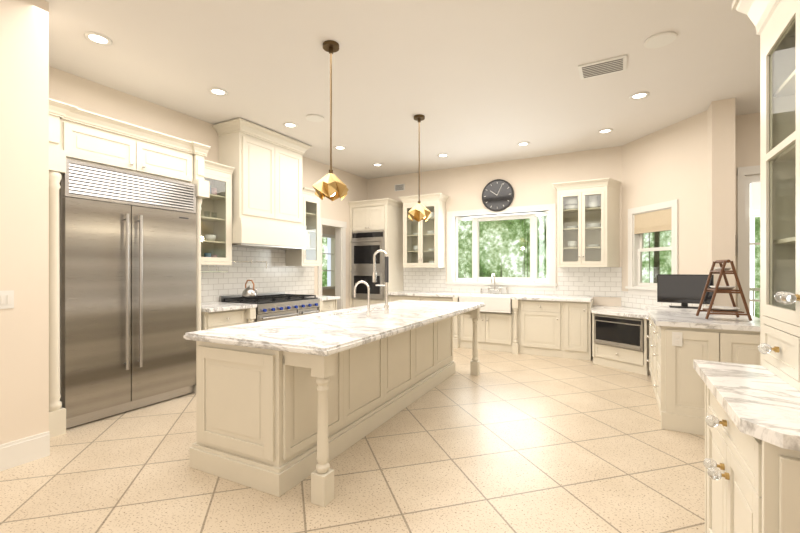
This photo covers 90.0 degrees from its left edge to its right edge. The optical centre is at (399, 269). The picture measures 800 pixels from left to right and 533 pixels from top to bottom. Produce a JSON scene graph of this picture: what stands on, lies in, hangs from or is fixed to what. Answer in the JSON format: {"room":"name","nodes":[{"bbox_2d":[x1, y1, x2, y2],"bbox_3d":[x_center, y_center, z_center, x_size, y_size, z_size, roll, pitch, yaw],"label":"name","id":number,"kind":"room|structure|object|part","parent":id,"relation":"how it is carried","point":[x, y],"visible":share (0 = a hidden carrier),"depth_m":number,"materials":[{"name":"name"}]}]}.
{"room":"kitchen","nodes":[
{"label":"kitchen","id":0,"kind":"room"},
{"bbox_2d":[0,348,704,532],"bbox_3d":[0.093,1.360,4.293,10.800,0.060,12.800,0,0,29],"label":"floor","id":1,"kind":"structure","parent":0,"point":[505,442],"depth_m":2.62,"materials":[{"name":"tile"}]},
{"bbox_2d":[59,159,195,428],"bbox_3d":[-2.745,0.205,3.936,0.776,2.240,1.162,0,0,29],"label":"refrigerator","id":2,"kind":"object","parent":1,"relation":"on","point":[127,280],"visible":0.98,"depth_m":3.65,"materials":[{"name":"silver metal"}]},
{"bbox_2d":[49,98,210,437],"bbox_3d":[-2.777,-0.010,3.918,0.777,2.680,1.500,0,0,29],"label":"surround","id":3,"kind":"object","parent":1,"relation":"on","point":[76,133],"visible":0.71,"depth_m":3.52,"materials":[{"name":"beige paint"}]},
{"bbox_2d":[201,307,248,329],"bbox_3d":[-2.322,0.900,4.843,0.676,0.860,0.540,0,0,29],"label":"base cabinet","id":4,"kind":"object","parent":1,"relation":"on","point":[218,314],"depth_m":4.64,"materials":[{"name":"beige paint"}]},
{"bbox_2d":[201,303,256,310],"bbox_3d":[-2.265,0.450,4.873,0.746,0.040,0.668,0,0,29],"label":"countertop","id":5,"kind":"structure","parent":4,"relation":"on","point":[204,306],"depth_m":4.79,"materials":[{"name":"white stone"}]},
{"bbox_2d":[219,292,319,322],"bbox_3d":[-1.794,0.840,5.659,0.769,0.980,1.156,0,0,29],"label":"range cooker","id":6,"kind":"object","parent":1,"relation":"on","point":[274,305],"visible":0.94,"depth_m":5.43,"materials":[{"name":"silver metal"}]},
{"bbox_2d":[242,280,257,297],"bbox_3d":[-2.009,0.257,5.390,0.200,0.244,0.241,0,0,29],"label":"kettle","id":7,"kind":"object","parent":6,"relation":"on","point":[249,291],"visible":1,"depth_m":5.31,"materials":[{"name":"silver metal"}]},
{"bbox_2d":[317,299,336,312],"bbox_3d":[-1.415,0.900,6.478,0.676,0.860,0.400,0,0,29],"label":"base cabinet","id":8,"kind":"object","parent":1,"relation":"on","point":[325,305],"depth_m":6.28,"materials":[{"name":"beige paint"}]},
{"bbox_2d":[311,295,339,302],"bbox_3d":[-1.413,0.450,6.410,0.746,0.040,0.518,0,0,29],"label":"countertop","id":9,"kind":"structure","parent":8,"relation":"on","point":[319,297],"depth_m":6.33,"materials":[{"name":"white stone"}]},
{"bbox_2d":[189,308,479,506],"bbox_3d":[-0.215,0.899,3.906,1.127,0.860,3.242,0,0,27],"label":"kitchen island","id":10,"kind":"object","parent":1,"relation":"on","point":[284,405],"depth_m":2.59,"materials":[{"name":"beige paint"}]},
{"bbox_2d":[184,300,483,355],"bbox_3d":[-0.182,0.447,3.901,1.186,0.044,3.310,0,0,27],"label":"island countertop","id":11,"kind":"structure","parent":10,"relation":"on","point":[315,334],"depth_m":2.89,"materials":[{"name":"white stone"}]},
{"bbox_2d":[332,312,371,319],"bbox_3d":[-0.398,0.563,3.951,0.360,0.212,1.020,0,0,27],"label":"sink","id":12,"kind":"object","parent":11,"relation":"in","point":[353,313],"depth_m":3.76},
{"bbox_2d":[354,280,374,316],"bbox_3d":[-0.331,0.261,3.671,0.183,0.326,0.105,0,0,27],"label":"faucet","id":13,"kind":"object","parent":11,"relation":"on","point":[368,313],"visible":1,"depth_m":3.61,"materials":[{"name":"silver metal"}]},
{"bbox_2d":[372,250,390,313],"bbox_3d":[-0.175,0.113,3.954,0.184,0.622,0.117,0,0,27],"label":"island faucet","id":14,"kind":"object","parent":11,"relation":"on","point":[386,308],"visible":1,"depth_m":3.89,"materials":[{"name":"silver metal"}]},
{"bbox_2d":[348,198,402,307],"bbox_3d":[-0.451,0.000,7.949,0.936,2.660,0.707,0,0,29],"label":"tall cabinet","id":15,"kind":"object","parent":1,"relation":"on","point":[385,215],"visible":0.44,"depth_m":7.75,"materials":[{"name":"beige paint"}]},
{"bbox_2d":[351,231,383,299],"bbox_3d":[-0.499,-0.085,7.934,0.738,1.298,0.710,0,0,29],"label":"double oven","id":16,"kind":"object","parent":15,"relation":"in","point":[365,246],"visible":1,"depth_m":7.68,"materials":[{"name":"grey metal"}]},
{"bbox_2d":[388,295,419,301],"bbox_3d":[0.223,0.900,7.616,0.696,0.860,0.637,0,0,29],"label":"base cabinet","id":17,"kind":"object","parent":1,"relation":"on","point":[391,298],"depth_m":7.36,"materials":[{"name":"beige paint"}]},
{"bbox_2d":[420,295,459,346],"bbox_3d":[0.803,0.900,7.295,0.630,0.860,0.637,0,0,29],"label":"base cabinet","id":18,"kind":"object","parent":1,"relation":"on","point":[456,319],"depth_m":6.84,"materials":[{"name":"beige paint"}]},
{"bbox_2d":[388,291,471,298],"bbox_3d":[0.536,0.450,7.414,1.443,0.040,0.687,0,0,29],"label":"countertop","id":19,"kind":"structure","parent":18,"relation":"on","point":[443,295],"depth_m":7.23,"materials":[{"name":"white stone"}]},
{"bbox_2d":[459,294,516,312],"bbox_3d":[1.517,0.562,6.800,0.860,0.255,0.605,0,0,29],"label":"sink","id":20,"kind":"object","parent":19,"relation":"in","point":[497,303],"visible":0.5,"depth_m":6.50,"materials":[{"name":"white ceramic"}]},
{"bbox_2d":[481,273,507,293],"bbox_3d":[1.626,0.244,7.017,0.487,0.370,0.206,0,0,29],"label":"sink faucet","id":21,"kind":"object","parent":19,"relation":"on","point":[489,289],"visible":1,"depth_m":7.05,"materials":[{"name":"silver metal"}]},
{"bbox_2d":[460,311,515,353],"bbox_3d":[1.562,1.020,6.880,0.900,0.620,0.627,0,0,29],"label":"base cabinet","id":22,"kind":"object","parent":1,"relation":"on","point":[495,331],"depth_m":6.56,"materials":[{"name":"beige paint"}]},
{"bbox_2d":[516,299,563,357],"bbox_3d":[2.320,0.900,6.453,0.640,0.860,0.637,0,0,29],"label":"base cabinet","id":23,"kind":"object","parent":1,"relation":"on","point":[551,326],"depth_m":6.18,"materials":[{"name":"beige paint"}]},
{"bbox_2d":[512,295,591,302],"bbox_3d":[2.426,0.450,6.366,1.140,0.040,0.687,0,0,29],"label":"countertop","id":24,"kind":"structure","parent":23,"relation":"on","point":[555,299],"depth_m":6.17,"materials":[{"name":"white stone"}]},
{"bbox_2d":[564,299,592,360],"bbox_3d":[2.768,0.900,6.205,0.385,0.860,0.637,0,0,29],"label":"base cabinet","id":25,"kind":"object","parent":1,"relation":"on","point":[577,316],"depth_m":5.93,"materials":[{"name":"beige paint"}]},
{"bbox_2d":[591,305,650,375],"bbox_3d":[3.325,0.950,5.482,1.288,0.760,1.343,0,0,29],"label":"base cabinet","id":26,"kind":"object","parent":1,"relation":"on","point":[629,360],"depth_m":5.32,"materials":[{"name":"beige paint"}]},
{"bbox_3d":[3.107,0.830,5.455,0.530,0.390,0.670,0,0,-29],"label":"microwave drawer","id":27,"kind":"part","parent":26,"relation":"part of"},
{"bbox_2d":[649,317,652,384],"bbox_3d":[2.931,0.900,3.926,0.740,0.860,0.599,0,0,29],"label":"base cabinet","id":28,"kind":"object","parent":1,"relation":"on","point":[650,318],"depth_m":4.55,"materials":[{"name":"beige paint"}]},
{"bbox_2d":[653,325,760,435],"bbox_3d":[2.655,0.900,3.428,0.740,0.860,0.541,0,0,29],"label":"base cabinet","id":29,"kind":"object","parent":1,"relation":"on","point":[681,340],"depth_m":3.27,"materials":[{"name":"beige paint"}]},
{"bbox_2d":[645,305,759,332],"bbox_3d":[2.927,0.450,3.919,0.820,0.040,1.743,0,0,29],"label":"countertop","id":30,"kind":"structure","parent":29,"relation":"on","point":[680,318],"depth_m":3.45,"materials":[{"name":"white stone"}]},
{"bbox_2d":[657,274,713,308],"bbox_3d":[3.218,0.241,4.527,0.520,0.375,0.140,0,0,39],"label":"tv monitor","id":31,"kind":"object","parent":30,"relation":"on","point":[684,290],"visible":0.88,"depth_m":4.53,"materials":[{"name":"black plastic"}]},
{"bbox_2d":[696,259,751,320],"bbox_3d":[2.779,0.167,3.445,0.321,0.505,0.262,0,0,21],"label":"tiered stand","id":32,"kind":"object","parent":30,"relation":"on","point":[721,310],"visible":1,"depth_m":3.37,"materials":[{"name":"brown wood"}]},
{"bbox_2d":[693,360,799,532],"bbox_3d":[1.482,0.880,1.331,0.749,0.900,0.955,0,0,29],"label":"base cabinet","id":33,"kind":"object","parent":1,"relation":"on","point":[751,462],"visible":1,"depth_m":1.30,"materials":[{"name":"beige paint"}]},
{"bbox_2d":[0,0,759,444],"bbox_3d":[0.093,-0.295,4.293,10.800,3.250,12.800,0,0,29],"label":"wall","id":34,"kind":"structure","parent":0,"point":[692,164],"depth_m":4.52,"materials":[{"name":"beige paint"}]},
{"bbox_2d":[0,290,13,308],"bbox_3d":[-2.630,0.200,2.670,0.010,0.120,0.080,0,0,29],"label":"wall light switch","id":35,"kind":"object","parent":34,"relation":"attached to","point":[6,299],"visible":1,"depth_m":2.67,"materials":[{"name":"white plastic"}]},
{"bbox_2d":[0,431,49,470],"bbox_3d":[-3.422,1.245,1.234,0.018,0.170,3.740,0,0,29],"label":"baseboard","id":36,"kind":"structure","parent":34,"relation":"attached to","point":[23,451],"depth_m":2.74,"materials":[{"name":"white wood"}]},
{"bbox_2d":[201,160,234,271],"bbox_3d":[-2.425,-0.635,4.934,0.407,1.330,0.600,0,0,29],"label":"upper cabinet","id":37,"kind":"object","parent":34,"relation":"attached to","point":[216,229],"visible":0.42,"depth_m":5.09,"materials":[{"name":"beige paint"}]},
{"bbox_2d":[216,122,279,225],"bbox_3d":[-2.082,-1.288,5.523,0.436,1.235,0.643,0,0,29],"label":"range hood","id":38,"kind":"object","parent":34,"relation":"attached to","point":[266,163],"depth_m":5.32,"materials":[{"name":"beige paint"}]},
{"bbox_2d":[201,247,313,302],"bbox_3d":[-2.127,-0.120,5.884,0.007,1.100,2.570,0,0,29],"label":"backsplash","id":39,"kind":"structure","parent":34,"relation":"attached to","point":[277,274],"depth_m":5.90,"materials":[{"name":"tile"}]},
{"bbox_2d":[232,260,266,267],"bbox_3d":[-2.112,-0.080,5.549,0.340,0.120,0.399,0,0,29],"label":"pot filler faucet","id":40,"kind":"object","parent":39,"relation":"attached to","point":[251,261],"visible":0.83,"depth_m":5.58,"materials":[{"name":"silver metal"}]},
{"bbox_2d":[232,222,309,249],"bbox_3d":[-1.921,-0.465,5.730,0.516,0.250,1.260,0,0,29],"label":"range hood","id":41,"kind":"object","parent":34,"relation":"attached to","point":[243,233],"depth_m":5.47,"materials":[{"name":"beige paint"}]},
{"bbox_2d":[276,134,303,225],"bbox_3d":[-1.831,-1.288,5.976,0.436,1.235,0.643,0,0,29],"label":"upper cabinet","id":42,"kind":"object","parent":34,"relation":"attached to","point":[291,153],"depth_m":5.92,"materials":[{"name":"beige paint"}]},
{"bbox_2d":[286,187,319,265],"bbox_3d":[-1.538,-0.670,6.535,0.407,1.220,0.500,0,0,29],"label":"upper cabinet","id":43,"kind":"object","parent":34,"relation":"attached to","point":[310,256],"visible":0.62,"depth_m":6.50,"materials":[{"name":"beige paint"}]},
{"bbox_2d":[318,218,346,309],"bbox_3d":[-1.257,0.200,7.443,0.025,2.260,0.840,0,0,29],"label":"door frame","id":44,"kind":"structure","parent":34,"relation":"attached to","point":[340,233],"depth_m":7.72,"materials":[{"name":"white wood"}]},
{"bbox_2d":[395,184,404,190],"bbox_3d":[-0.008,-1.665,8.101,0.230,0.130,0.015,0,0,29],"label":"air vent","id":45,"kind":"object","parent":34,"relation":"in","point":[399,187],"visible":1,"depth_m":8.09,"materials":[{"name":"white plastic"}]},
{"bbox_2d":[398,193,448,267],"bbox_3d":[0.449,-0.715,7.616,0.880,1.350,0.417,0,0,29],"label":"upper cabinet","id":46,"kind":"object","parent":34,"relation":"attached to","point":[424,243],"visible":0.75,"depth_m":7.54,"materials":[{"name":"beige paint"}]},
{"bbox_2d":[482,179,513,211],"bbox_3d":[1.735,-1.320,7.111,0.570,0.570,0.057,0,0,29],"label":"wall clock","id":47,"kind":"object","parent":34,"relation":"attached to","point":[497,195],"visible":0.98,"depth_m":7.09,"materials":[{"name":"black metal"}]},
{"bbox_2d":[445,204,556,290],"bbox_3d":[1.846,-0.375,7.312,1.980,1.450,0.500,0,0,29],"label":"bay window","id":48,"kind":"structure","parent":34,"relation":"in","point":[531,282],"depth_m":7.31,"materials":[{"name":"white wood"}]},
{"bbox_2d":[403,267,621,296],"bbox_3d":[1.752,0.195,7.127,3.846,0.470,0.012,0,0,29],"label":"backsplash","id":49,"kind":"structure","parent":34,"relation":"attached to","point":[592,281],"depth_m":6.59,"materials":[{"name":"tile"}]},
{"bbox_2d":[552,178,620,266],"bbox_3d":[2.911,-0.700,6.251,0.951,1.320,0.417,0,0,29],"label":"upper cabinet","id":50,"kind":"object","parent":34,"relation":"attached to","point":[588,223],"visible":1,"depth_m":6.19,"materials":[{"name":"beige paint"}]},
{"bbox_2d":[625,199,677,295],"bbox_3d":[3.579,-0.273,5.632,0.170,1.285,0.900,0,0,-11],"label":"angled window","id":51,"kind":"structure","parent":34,"relation":"in","point":[660,217],"depth_m":5.73,"materials":[{"name":"white wood"}]},
{"bbox_2d":[621,291,705,308],"bbox_3d":[3.561,0.450,5.512,0.007,0.240,1.400,0,0,-11],"label":"backsplash","id":52,"kind":"structure","parent":34,"relation":"attached to","point":[634,301],"depth_m":5.80,"materials":[{"name":"tile"}]},
{"bbox_2d":[737,165,759,312],"bbox_3d":[4.641,0.030,4.731,1.010,2.600,0.025,0,0,29],"label":"door frame","id":53,"kind":"structure","parent":34,"relation":"attached to","point":[749,170],"depth_m":4.95,"materials":[{"name":"white wood"}]},
{"bbox_2d":[745,175,759,317],"bbox_3d":[4.766,0.083,4.958,0.860,2.495,0.545,0,0,29],"label":"window","id":54,"kind":"structure","parent":34,"relation":"in","point":[753,181],"depth_m":4.95,"materials":[{"name":"white wood"}]},
{"bbox_2d":[732,0,799,390],"bbox_3d":[1.573,-0.426,1.301,0.560,1.710,1.130,0,0,29],"label":"upper cabinet","id":55,"kind":"object","parent":34,"relation":"attached to","point":[776,23],"visible":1,"depth_m":1.73,"materials":[{"name":"beige paint"}]},
{"bbox_2d":[45,0,759,178],"bbox_3d":[0.093,-1.950,4.293,10.800,0.060,12.800,0,0,29],"label":"ceiling","id":56,"kind":"structure","parent":0,"point":[476,82],"depth_m":3.80,"materials":[{"name":"paint"}]},
{"bbox_2d":[84,32,111,45],"bbox_3d":[-2.504,-1.913,3.320,0.188,0.011,0.188,0,0,20],"label":"recessed light","id":57,"kind":"object","parent":56,"relation":"in","point":[98,38],"depth_m":3.31,"materials":[{"name":"white"}]},
{"bbox_2d":[209,88,227,95],"bbox_3d":[-1.956,-1.913,4.309,0.188,0.011,0.188,0,0,20],"label":"recessed light","id":58,"kind":"object","parent":56,"relation":"in","point":[215,91],"depth_m":4.30,"materials":[{"name":"white"}]},
{"bbox_2d":[283,122,297,127],"bbox_3d":[-1.453,-1.913,5.299,0.188,0.011,0.188,0,0,2],"label":"recessed light","id":59,"kind":"object","parent":56,"relation":"in","point":[287,124],"depth_m":5.29,"materials":[{"name":"white"}]},
{"bbox_2d":[306,114,323,121],"bbox_3d":[-1.074,-1.913,5.055,0.229,0.013,0.229,0,0,-16],"label":"ceiling speaker","id":60,"kind":"object","parent":56,"relation":"in","point":[312,117],"depth_m":5.04,"materials":[{"name":"white"}]},
{"bbox_2d":[312,40,348,200],"bbox_3d":[-0.589,-1.260,3.413,0.330,1.319,0.286,0,0,29],"label":"pendant light","id":61,"kind":"object","parent":56,"relation":"hanging from","point":[331,186],"visible":1,"depth_m":3.36,"materials":[{"name":"gold metal"}]},
{"bbox_2d":[334,146,345,149],"bbox_3d":[-0.941,-1.913,6.284,0.188,0.011,0.188,0,0,20],"label":"recessed light","id":62,"kind":"object","parent":56,"relation":"in","point":[336,147],"depth_m":6.27,"materials":[{"name":"white"}]},
{"bbox_2d":[408,114,430,221],"bbox_3d":[0.240,-1.264,5.012,0.330,1.309,0.286,0,0,29],"label":"pendant light","id":63,"kind":"object","parent":56,"relation":"hanging from","point":[419,211],"visible":1,"depth_m":4.95,"materials":[{"name":"gold metal"}]},
{"bbox_2d":[438,154,448,157],"bbox_3d":[0.724,-1.913,6.710,0.188,0.011,0.188,0,0,20],"label":"recessed light","id":64,"kind":"object","parent":56,"relation":"in","point":[440,155],"depth_m":6.71,"materials":[{"name":"white"}]},
{"bbox_2d":[517,142,529,145],"bbox_3d":[1.879,-1.913,6.093,0.188,0.011,0.188,0,0,20],"label":"recessed light","id":65,"kind":"object","parent":56,"relation":"in","point":[521,143],"depth_m":6.09,"materials":[{"name":"white"}]},
{"bbox_2d":[578,55,626,79],"bbox_3d":[1.921,-1.911,3.795,0.400,0.015,0.300,0,0,29],"label":"ceiling vent","id":66,"kind":"object","parent":56,"relation":"in","point":[603,67],"visible":0.98,"depth_m":3.77,"materials":[{"name":"white plastic"}]},
{"bbox_2d":[598,128,612,133],"bbox_3d":[2.836,-1.913,5.528,0.188,0.011,0.188,0,0,20],"label":"recessed light","id":67,"kind":"object","parent":56,"relation":"in","point":[608,130],"depth_m":5.52,"materials":[{"name":"white"}]},
{"bbox_2d":[629,92,649,99],"bbox_3d":[2.636,-1.913,4.404,0.188,0.011,0.188,0,0,2],"label":"recessed light","id":68,"kind":"object","parent":56,"relation":"in","point":[640,95],"depth_m":4.40,"materials":[{"name":"white"}]},
{"bbox_2d":[644,31,676,48],"bbox_3d":[2.170,-1.913,3.336,0.229,0.013,0.229,0,0,-16],"label":"ceiling speaker","id":69,"kind":"object","parent":56,"relation":"in","point":[661,39],"depth_m":3.33,"materials":[{"name":"white plastic"}]},
{"label":"outside","id":70,"kind":"structure","parent":0,"visible":0},
{"bbox_2d":[322,185,759,317],"bbox_3d":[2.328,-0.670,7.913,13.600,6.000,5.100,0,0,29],"label":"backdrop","id":71,"kind":"structure","parent":70,"point":[512,267],"depth_m":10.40,"materials":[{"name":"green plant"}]}
]}

